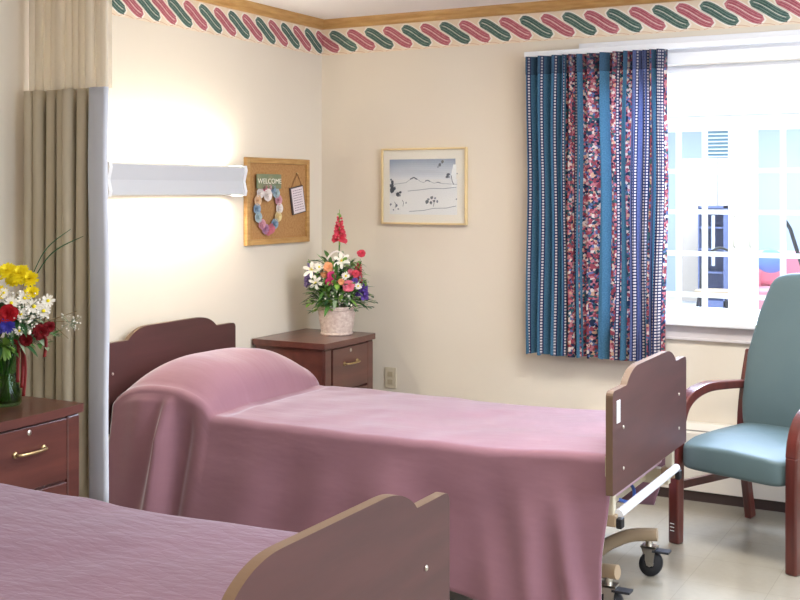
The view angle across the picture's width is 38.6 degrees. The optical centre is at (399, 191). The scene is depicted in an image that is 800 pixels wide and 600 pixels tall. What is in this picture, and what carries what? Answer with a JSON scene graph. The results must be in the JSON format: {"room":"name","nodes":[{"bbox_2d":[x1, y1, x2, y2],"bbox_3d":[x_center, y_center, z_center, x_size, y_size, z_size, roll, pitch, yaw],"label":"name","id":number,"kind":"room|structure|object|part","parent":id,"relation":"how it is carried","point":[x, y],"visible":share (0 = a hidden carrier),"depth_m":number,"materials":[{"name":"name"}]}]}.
{"room":"care facility","nodes":[
{"label":"care facility","id":0,"kind":"room"},
{"bbox_2d":[0,0,321,394],"bbox_3d":[-2.156,0.253,3.668,0.150,2.495,7.150,0,0,29],"label":"wall","id":1,"kind":"structure","parent":0,"point":[179,96],"depth_m":5.58,"materials":[{"name":"paint"}]},
{"bbox_2d":[108,161,247,196],"bbox_3d":[-1.067,-0.057,5.381,0.126,0.153,1.000,0,0,29],"label":"wall light","id":2,"kind":"object","parent":1,"relation":"attached to","point":[124,179],"visible":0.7,"depth_m":5.30,"materials":[{"name":"white paint"}]},
{"bbox_2d":[112,0,321,55],"bbox_3d":[-2.124,-0.868,3.566,0.002,0.151,7.000,0,0,29],"label":"trim","id":3,"kind":"structure","parent":1,"relation":"attached to","point":[192,15],"depth_m":5.81,"materials":[{"name":"paper"}]},
{"bbox_2d":[195,0,323,29],"bbox_3d":[-2.106,-0.969,3.556,0.046,0.052,7.000,0,0,29],"label":"trim","id":4,"kind":"structure","parent":1,"relation":"attached to","point":[247,6],"depth_m":6.13,"materials":[{"name":"brown wood"}]},
{"bbox_2d":[244,157,309,245],"bbox_3d":[-0.665,0.050,6.227,0.024,0.465,0.600,0,0,29],"label":"bulletin board","id":5,"kind":"object","parent":1,"relation":"attached to","point":[291,228],"visible":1,"depth_m":6.23,"materials":[{"name":"brown wood"}]},
{"bbox_2d":[254,174,282,235],"bbox_3d":[-0.702,0.070,6.122,0.037,0.332,0.275,0,0,29],"label":"wreath","id":6,"kind":"object","parent":5,"relation":"attached to","point":[267,185],"visible":1,"depth_m":6.11,"materials":[{"name":"multicoloured fabric"}]},
{"bbox_2d":[254,204,260,213],"bbox_3d":[-0.750,0.090,6.030,0.015,0.057,0.068,0,0,29],"label":"flower","id":7,"kind":"object","parent":6,"relation":"on","point":[257,208],"depth_m":6.03,"materials":[{"name":"blue fabric"}]},
{"bbox_2d":[254,195,261,204],"bbox_3d":[-0.747,0.044,6.037,0.015,0.057,0.068,0,0,29],"label":"flower","id":8,"kind":"object","parent":6,"relation":"on","point":[258,199],"depth_m":6.04,"materials":[{"name":"orange fabric"}]},
{"bbox_2d":[255,212,261,222],"bbox_3d":[-0.745,0.135,6.039,0.015,0.057,0.069,0,0,29],"label":"flower","id":9,"kind":"object","parent":6,"relation":"on","point":[258,216],"depth_m":6.04,"materials":[{"name":"teal fabric"}]},
{"bbox_2d":[257,189,263,197],"bbox_3d":[-0.736,0.006,6.056,0.015,0.058,0.066,0,0,29],"label":"flower","id":10,"kind":"object","parent":6,"relation":"on","point":[260,192],"depth_m":6.05,"materials":[{"name":"white fabric"}]},
{"bbox_2d":[259,219,265,229],"bbox_3d":[-0.729,0.173,6.069,0.015,0.057,0.067,0,0,29],"label":"flower","id":11,"kind":"object","parent":6,"relation":"on","point":[262,224],"depth_m":6.07,"materials":[{"name":"pink fabric"}]},
{"bbox_2d":[262,224,268,233],"bbox_3d":[-0.714,0.198,6.097,0.015,0.057,0.068,0,0,29],"label":"flower","id":12,"kind":"object","parent":6,"relation":"on","point":[265,227],"depth_m":6.09,"materials":[{"name":"pink fabric"}]},
{"bbox_2d":[264,189,271,200],"bbox_3d":[-0.701,0.017,6.103,0.018,0.070,0.081,0,0,29],"label":"flower","id":13,"kind":"object","parent":6,"relation":"on","point":[267,192],"depth_m":6.10,"materials":[{"name":"white fabric"}]},
{"bbox_2d":[265,225,271,235],"bbox_3d":[-0.701,0.207,6.121,0.015,0.058,0.069,0,0,29],"label":"flower","id":14,"kind":"object","parent":6,"relation":"on","point":[268,228],"depth_m":6.12,"materials":[{"name":"pink fabric"}]},
{"bbox_2d":[268,224,274,233],"bbox_3d":[-0.688,0.198,6.144,0.015,0.058,0.069,0,0,29],"label":"flower","id":15,"kind":"object","parent":6,"relation":"on","point":[271,228],"depth_m":6.14,"materials":[{"name":"pink fabric"}]},
{"bbox_2d":[271,219,277,228],"bbox_3d":[-0.673,0.173,6.172,0.015,0.057,0.067,0,0,29],"label":"flower","id":16,"kind":"object","parent":6,"relation":"on","point":[274,224],"depth_m":6.17,"materials":[{"name":"blue fabric"}]},
{"bbox_2d":[273,189,279,197],"bbox_3d":[-0.666,0.006,6.185,0.015,0.057,0.069,0,0,29],"label":"flower","id":17,"kind":"object","parent":6,"relation":"on","point":[276,193],"depth_m":6.18,"materials":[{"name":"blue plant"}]},
{"bbox_2d":[275,195,281,204],"bbox_3d":[-0.655,0.044,6.205,0.015,0.057,0.069,0,0,29],"label":"flower","id":18,"kind":"object","parent":6,"relation":"on","point":[278,199],"depth_m":6.20,"materials":[{"name":"pink fabric"}]},
{"bbox_2d":[275,212,281,221],"bbox_3d":[-0.657,0.135,6.202,0.015,0.057,0.068,0,0,29],"label":"flower","id":19,"kind":"object","parent":6,"relation":"on","point":[278,216],"depth_m":6.20,"materials":[{"name":"yellow fabric"}]},
{"bbox_2d":[276,203,282,212],"bbox_3d":[-0.651,0.089,6.212,0.015,0.057,0.068,0,0,29],"label":"flower","id":20,"kind":"object","parent":6,"relation":"on","point":[279,207],"depth_m":6.21,"materials":[{"name":"white fabric"}]},
{"bbox_2d":[289,172,305,214],"bbox_3d":[-0.574,0.010,6.380,0.015,0.239,0.160,0,0,29],"label":"plaque","id":21,"kind":"object","parent":5,"relation":"hanging from","point":[297,200],"visible":1,"depth_m":6.37,"materials":[{"name":"grey paper"}]},
{"bbox_2d":[248,0,546,18],"bbox_3d":[0.027,-1.055,2.397,5.500,0.120,7.600,0,0,29],"label":"ceiling","id":22,"kind":"structure","parent":0,"point":[322,9],"depth_m":6.09,"materials":[{"name":"white paint"}]},
{"bbox_3d":[-0.396,-0.962,4.027,2.600,0.067,0.040,0,0,29],"label":"ceiling track","id":23,"kind":"object","parent":22,"relation":"attached to","visible":0},
{"bbox_2d":[23,0,111,502],"bbox_3d":[-1.304,0.140,4.518,0.467,2.140,0.122,0,0,29],"label":"curtain","id":24,"kind":"object","parent":23,"relation":"hanging from","point":[66,100],"visible":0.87,"depth_m":4.47,"materials":[{"name":"beige fabric"}]},
{"bbox_3d":[-1.162,0.403,4.391,0.096,1.615,0.024,0,0,21],"label":"edge panel","id":25,"kind":"part","parent":24,"relation":"part of","materials":[{"name":"white fabric"}]},
{"bbox_2d":[322,24,799,424],"bbox_3d":[1.733,0.253,5.539,4.900,2.495,0.150,0,0,29],"label":"wall","id":26,"kind":"structure","parent":0,"point":[449,315],"depth_m":6.22,"materials":[{"name":"paint"}]},
{"bbox_2d":[385,367,395,388],"bbox_3d":[-0.054,1.045,6.418,0.072,0.116,0.008,0,0,29],"label":"wall outlet","id":27,"kind":"object","parent":26,"relation":"attached to","point":[390,373],"visible":1,"depth_m":6.42,"materials":[{"name":"beige plastic"}]},
{"bbox_2d":[381,147,467,224],"bbox_3d":[0.131,-0.032,6.308,0.530,0.424,0.024,0,0,29],"label":"framed picture","id":28,"kind":"object","parent":26,"relation":"attached to","point":[420,186],"visible":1,"depth_m":6.30,"materials":[{"name":"white paper"}]},
{"bbox_2d":[390,159,457,214],"bbox_3d":[0.128,-0.029,6.309,0.424,0.307,0.001,0,0,29],"label":"print","id":29,"kind":"object","parent":28,"relation":"attached to","point":[417,186],"depth_m":6.31,"materials":[{"name":"white paper"}]},
{"bbox_2d":[322,0,689,29],"bbox_3d":[1.686,-0.969,5.453,4.900,0.052,0.046,0,0,29],"label":"trim","id":30,"kind":"structure","parent":26,"relation":"attached to","point":[549,5],"depth_m":6.13,"materials":[{"name":"brown wood"}]},
{"bbox_2d":[322,0,799,55],"bbox_3d":[1.696,-0.868,5.471,4.900,0.151,0.002,0,0,29],"label":"trim","id":31,"kind":"structure","parent":26,"relation":"attached to","point":[692,15],"depth_m":5.92,"materials":[{"name":"paper"}]},
{"bbox_2d":[524,29,799,343],"bbox_3d":[1.728,-0.017,5.499,2.320,1.490,0.265,0,0,29],"label":"window","id":32,"kind":"structure","parent":26,"relation":"in","point":[727,325],"depth_m":5.56,"materials":[{"name":"white paint"}]},
{"bbox_2d":[525,49,668,360],"bbox_3d":[0.973,0.070,5.743,0.744,1.537,0.087,0,0,29],"label":"window curtain","id":33,"kind":"object","parent":32,"relation":"hanging from","point":[598,174],"visible":0.99,"depth_m":5.73,"materials":[{"name":"blue fabric"}]},
{"bbox_3d":[1.688,-0.714,5.425,2.320,0.028,0.095,0,0,29],"label":"curtain rail","id":34,"kind":"part","parent":32,"relation":"part of","materials":[{"name":"white metal"}]},
{"bbox_3d":[1.807,0.641,5.382,2.060,0.027,0.055,0,0,29],"label":"sill","id":35,"kind":"part","parent":32,"relation":"part of","materials":[{"name":"white paint"}]},
{"bbox_3d":[1.863,0.000,5.486,1.820,1.260,0.040,0,0,29],"label":"frame","id":36,"kind":"part","parent":32,"relation":"part of","materials":[{"name":"white paint"}]},
{"bbox_2d":[450,496,799,599],"bbox_3d":[-0.009,1.550,2.332,5.500,0.100,7.450,0,0,29],"label":"floor","id":37,"kind":"structure","parent":0,"point":[723,554],"depth_m":4.70,"materials":[{"name":"tile"}]},
{"bbox_2d":[0,393,83,496],"bbox_3d":[-1.469,1.137,4.058,0.486,0.726,0.524,0,0,29],"label":"nightstand","id":38,"kind":"object","parent":37,"relation":"on","point":[39,437],"visible":0.52,"depth_m":4.03,"materials":[{"name":"brown wood"}]},
{"bbox_3d":[-1.272,0.900,3.951,0.039,0.024,0.152,0,0,29],"label":"handle","id":39,"kind":"part","parent":38,"relation":"part of","materials":[{"name":"gold metal"}]},
{"bbox_3d":[-1.293,0.925,3.962,0.016,0.220,0.356,0,0,29],"label":"drawer","id":40,"kind":"part","parent":38,"relation":"part of","materials":[{"name":"brown wood"}]},
{"bbox_3d":[-1.293,1.242,3.962,0.016,0.395,0.356,0,0,29],"label":"door","id":41,"kind":"part","parent":38,"relation":"part of","materials":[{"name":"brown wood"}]},
{"bbox_3d":[-1.433,0.673,4.141,0.116,0.198,0.116,0,0,29],"label":"glass vase","id":42,"kind":"object","parent":38,"relation":"on","visible":0},
{"bbox_2d":[0,229,82,401],"bbox_3d":[-1.398,0.446,4.115,0.440,0.619,0.364,0,0,29],"label":"flower bouquet","id":43,"kind":"object","parent":42,"relation":"in","point":[14,319],"visible":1,"depth_m":4.09,"materials":[{"name":"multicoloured plant"}]},
{"bbox_3d":[-1.268,0.272,4.165,0.210,0.272,0.053,0,0,-27],"label":"grass blade","id":44,"kind":"part","parent":43,"relation":"part of","materials":[{"name":"green plant"}]},
{"bbox_2d":[252,328,374,388],"bbox_3d":[-0.443,1.137,6.135,0.486,0.726,0.524,0,0,29],"label":"nightstand","id":45,"kind":"object","parent":37,"relation":"on","point":[340,361],"visible":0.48,"depth_m":5.98,"materials":[{"name":"brown wood"}]},
{"bbox_2d":[300,209,377,335],"bbox_3d":[-0.354,0.435,6.221,0.384,0.679,0.397,0,0,-39],"label":"flower basket","id":46,"kind":"object","parent":45,"relation":"on","point":[336,318],"visible":1,"depth_m":6.14,"materials":[{"name":"wicker"}]},
{"bbox_2d":[316,303,356,335],"bbox_3d":[-0.345,0.696,6.218,0.228,0.156,0.228,0,0,29],"label":"basket","id":47,"kind":"object","parent":46,"relation":"attached to","point":[339,321],"depth_m":6.14,"materials":[{"name":"ceramic"}]},
{"bbox_3d":[-0.345,0.476,6.218,0.216,0.316,0.012,0,0,-2],"label":"handle","id":48,"kind":"part","parent":46,"relation":"part of","materials":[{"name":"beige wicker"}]},
{"bbox_3d":[-0.268,0.925,6.040,0.016,0.220,0.356,0,0,29],"label":"drawer","id":49,"kind":"part","parent":45,"relation":"part of","materials":[{"name":"brown wood"}]},
{"bbox_3d":[-0.247,0.900,6.028,0.039,0.024,0.152,0,0,29],"label":"handle","id":50,"kind":"part","parent":45,"relation":"part of","materials":[{"name":"gold metal"}]},
{"bbox_2d":[222,492,449,599],"bbox_3d":[-1.143,1.055,2.669,2.345,0.890,0.950,0,0,29],"label":"hospital bed","id":51,"kind":"object","parent":37,"relation":"on","point":[384,546],"visible":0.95,"depth_m":2.21,"materials":[{"name":"laminate"}]},
{"bbox_2d":[0,483,297,599],"bbox_3d":[-1.139,0.989,2.670,2.268,0.742,1.084,0,0,29],"label":"bedspread","id":52,"kind":"object","parent":51,"relation":"on","point":[53,546],"visible":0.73,"depth_m":2.58,"materials":[{"name":"pink fabric"}]},
{"bbox_2d":[108,317,685,599],"bbox_3d":[-0.073,1.055,4.796,2.345,0.890,1.040,0,0,29],"label":"hospital bed","id":53,"kind":"object","parent":37,"relation":"on","point":[646,413],"visible":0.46,"depth_m":4.40,"materials":[{"name":"laminate"}]},
{"bbox_3d":[-1.072,0.855,5.390,0.022,0.490,0.950,0,0,29],"label":"headboard","id":54,"kind":"part","parent":53,"relation":"part of","materials":[{"name":"laminate"}]},
{"bbox_2d":[109,348,664,599],"bbox_3d":[-0.062,1.097,4.809,2.281,0.732,1.159,0,0,29],"label":"bedspread","id":55,"kind":"object","parent":53,"relation":"on","point":[244,436],"visible":0.87,"depth_m":4.48,"materials":[{"name":"pink fabric"}]},
{"bbox_3d":[0.718,1.000,3.889,0.030,0.200,0.032,0,0,29],"label":"post","id":56,"kind":"part","parent":53,"relation":"part of","materials":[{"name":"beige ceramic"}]},
{"bbox_3d":[0.596,1.390,4.145,0.442,0.162,0.060,0,0,40],"label":"caster arm","id":57,"kind":"part","parent":53,"relation":"part of","materials":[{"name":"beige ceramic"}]},
{"bbox_3d":[0.734,0.738,3.832,0.002,0.075,0.035,0,0,29],"label":"label plate","id":58,"kind":"part","parent":53,"relation":"part of","materials":[{"name":"white paint"}]},
{"bbox_3d":[0.778,1.396,3.995,0.065,0.008,0.045,0,0,29],"label":"brake lever","id":59,"kind":"part","parent":53,"relation":"part of","materials":[{"name":"grey plastic"}]},
{"bbox_3d":[0.795,1.390,4.511,0.442,0.162,0.060,0,0,17],"label":"caster arm","id":60,"kind":"part","parent":53,"relation":"part of","materials":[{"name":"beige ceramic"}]},
{"bbox_3d":[-0.058,1.025,4.839,2.180,0.180,0.770,0,0,29],"label":"mattress","id":61,"kind":"part","parent":53,"relation":"part of","materials":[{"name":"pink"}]},
{"bbox_3d":[-0.045,1.145,4.832,2.210,0.060,0.700,0,0,29],"label":"deck frame","id":62,"kind":"part","parent":53,"relation":"part of","materials":[{"name":"white metal"}]},
{"bbox_3d":[0.921,0.810,4.205,0.024,0.400,0.950,0,0,29],"label":"footboard","id":63,"kind":"part","parent":53,"relation":"part of","materials":[{"name":"laminate"}]},
{"bbox_3d":[1.017,1.396,4.435,0.065,0.008,0.045,0,0,29],"label":"brake lever","id":64,"kind":"part","parent":53,"relation":"part of","materials":[{"name":"grey plastic"}]},
{"bbox_3d":[1.075,1.000,4.548,0.030,0.200,0.032,0,0,29],"label":"post","id":65,"kind":"part","parent":53,"relation":"part of","materials":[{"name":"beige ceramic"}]},
{"bbox_2d":[657,420,784,512],"bbox_3d":[2.336,1.312,5.079,3.200,0.375,0.076,0,0,29],"label":"baseboard heater","id":66,"kind":"object","parent":37,"relation":"on","point":[728,491],"visible":0.02,"depth_m":5.47,"materials":[{"name":"beige metal"}]},
{"bbox_2d":[669,273,799,576],"bbox_3d":[1.615,0.932,4.900,0.740,1.144,0.596,0,0,-42],"label":"chair","id":67,"kind":"object","parent":37,"relation":"on","point":[763,447],"visible":0.92,"depth_m":4.95,"materials":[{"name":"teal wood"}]},
{"bbox_3d":[1.184,1.270,4.882,0.057,0.461,0.050,0,0,-42],"label":"leg","id":68,"kind":"part","parent":67,"relation":"part of","materials":[{"name":"brown wood"}]},
{"bbox_3d":[1.375,0.945,5.051,0.560,0.215,0.052,0,0,-42],"label":"armrest","id":69,"kind":"part","parent":67,"relation":"part of","materials":[{"name":"brown wood"}]},
{"bbox_3d":[1.544,1.097,4.837,0.550,0.146,0.494,0,0,-42],"label":"seat","id":70,"kind":"part","parent":67,"relation":"part of","materials":[{"name":"teal leather"}]},
{"bbox_3d":[1.592,1.113,5.244,0.114,0.781,0.034,0,0,-42],"label":"leg","id":71,"kind":"part","parent":67,"relation":"part of","materials":[{"name":"brown wood"}]},
{"bbox_3d":[1.790,0.730,5.056,0.272,0.740,0.488,0,0,-42],"label":"backrest","id":72,"kind":"part","parent":67,"relation":"part of","materials":[{"name":"teal leather"}]},
{"bbox_3d":[1.545,1.270,4.475,0.057,0.461,0.050,0,0,-42],"label":"leg","id":73,"kind":"part","parent":67,"relation":"part of","materials":[{"name":"brown wood"}]},
{"bbox_3d":[1.736,0.945,4.644,0.560,0.215,0.052,0,0,-42],"label":"armrest","id":74,"kind":"part","parent":67,"relation":"part of","materials":[{"name":"brown wood"}]},
{"bbox_2d":[666,129,799,290],"bbox_3d":[7.620,0.050,15.229,22.000,2.900,0.200,0,0,29],"label":"window panes","id":75,"kind":"structure","parent":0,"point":[769,140],"depth_m":16.38,"materials":[{"name":"clear glass"}]},
{"bbox_2d":[708,131,727,161],"bbox_3d":[4.633,-0.720,16.686,0.360,0.560,0.070,0,0,29],"label":"window blind","id":76,"kind":"object","parent":75,"relation":"attached to","point":[717,140],"visible":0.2,"depth_m":16.68,"materials":[{"name":"white plastic"}]},
{"label":"outside","id":77,"kind":"structure","parent":0,"visible":0},
{"bbox_2d":[666,296,696,306],"bbox_3d":[6.837,1.560,9.596,26.000,0.120,11.849,0,0,29],"label":"ground","id":78,"kind":"structure","parent":77,"point":[670,300],"depth_m":15.49,"materials":[{"name":"white"}]},
{"bbox_2d":[682,158,727,300],"bbox_3d":[4.159,0.510,15.288,0.800,1.920,0.030,0,0,29],"label":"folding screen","id":79,"kind":"object","parent":78,"relation":"on","point":[691,183],"visible":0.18,"depth_m":15.37,"materials":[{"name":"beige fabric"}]},
{"bbox_3d":[4.379,0.510,15.169,0.300,1.920,0.030,0,0,29],"label":"panel","id":80,"kind":"part","parent":79,"relation":"part of","materials":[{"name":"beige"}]},
{"bbox_2d":[694,247,727,307],"bbox_3d":[3.324,1.044,12.011,0.440,0.916,0.484,0,0,29],"label":"bentwood chair","id":81,"kind":"object","parent":78,"relation":"on","point":[710,290],"visible":0.35,"depth_m":12.04,"materials":[{"name":"white wood"}]},
{"bbox_3d":[3.314,1.042,11.992,0.440,0.035,0.440,0,0,29],"label":"seat","id":82,"kind":"part","parent":81,"relation":"part of","materials":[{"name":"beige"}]},
{"bbox_2d":[698,206,727,307],"bbox_3d":[4.098,0.840,14.861,0.336,1.320,0.410,0,0,29],"label":"display cabinet","id":83,"kind":"object","parent":78,"relation":"on","point":[717,223],"visible":0.49,"depth_m":14.84,"materials":[{"name":"blue paint"}]},
{"bbox_2d":[699,226,722,228],"bbox_3d":[4.098,0.460,14.861,0.311,0.020,0.350,0,0,29],"label":"shelf","id":84,"kind":"object","parent":83,"relation":"attached to","point":[700,227],"depth_m":14.72,"materials":[{"name":"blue paint"}]},
{"bbox_2d":[699,270,722,273],"bbox_3d":[4.098,1.040,14.861,0.311,0.020,0.350,0,0,29],"label":"shelf","id":85,"kind":"object","parent":83,"relation":"attached to","point":[709,271],"depth_m":14.78,"materials":[{"name":"blue paint"}]},
{"bbox_3d":[4.028,0.625,14.671,0.042,0.650,0.010,0,0,29],"label":"handle plate","id":86,"kind":"part","parent":83,"relation":"part of","materials":[{"name":"white"}]},
{"bbox_2d":[667,68,799,108],"bbox_3d":[4.757,-0.600,9.957,22.000,4.200,0.200,0,0,29],"label":"wall","id":87,"kind":"structure","parent":78,"relation":"on","point":[772,86],"depth_m":10.72,"materials":[{"name":"white paint"}]},
{"bbox_2d":[666,104,799,309],"bbox_3d":[3.243,0.350,10.751,2.120,2.300,0.249,0,0,29],"label":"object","id":88,"kind":"structure","parent":87,"relation":"in","point":[771,117],"depth_m":10.72,"materials":[{"name":"white paint"}]},
{"bbox_3d":[3.133,0.375,10.706,0.018,0.307,0.066,0,0,29],"label":"handle","id":89,"kind":"part","parent":88,"relation":"part of","materials":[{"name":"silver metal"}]},
{"bbox_3d":[3.265,0.375,10.634,0.018,0.307,0.066,0,0,29],"label":"handle","id":90,"kind":"part","parent":88,"relation":"part of","materials":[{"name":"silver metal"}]},
{"bbox_2d":[741,116,743,308],"bbox_3d":[3.212,0.388,10.693,0.024,2.205,0.020,0,0,29],"label":"door frame","id":91,"kind":"structure","parent":87,"relation":"attached to","point":[742,117],"depth_m":10.69,"materials":[{"name":"white paint"}]},
{"bbox_2d":[759,250,799,309],"bbox_3d":[4.392,1.090,12.784,1.000,0.820,0.820,0,0,29],"label":"armchair","id":92,"kind":"object","parent":78,"relation":"on","point":[766,279],"visible":0.16,"depth_m":13.01,"materials":[{"name":"pink fabric"}]},
{"bbox_3d":[4.387,1.230,12.775,0.900,0.300,0.800,0,0,29],"label":"seat","id":93,"kind":"part","parent":92,"relation":"part of","materials":[{"name":"pink fabric"}]},
{"bbox_2d":[759,249,779,272],"bbox_3d":[4.185,0.780,12.884,0.340,0.272,0.119,0,0,29],"label":"cushion","id":94,"kind":"object","parent":92,"relation":"on","point":[769,265],"visible":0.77,"depth_m":12.85,"materials":[{"name":"blue fabric"}]},
{"bbox_3d":[4.540,0.880,13.056,0.900,0.400,0.200,0,0,29],"label":"backrest","id":95,"kind":"part","parent":92,"relation":"part of","materials":[{"name":"pink fabric"}]},
{"bbox_2d":[786,220,799,264],"bbox_3d":[4.117,0.895,11.670,0.318,1.210,0.318,0,0,-22],"label":"coat stand","id":96,"kind":"object","parent":78,"relation":"on","point":[788,226],"visible":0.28,"depth_m":11.70,"materials":[{"name":"grey metal"}]}
]}

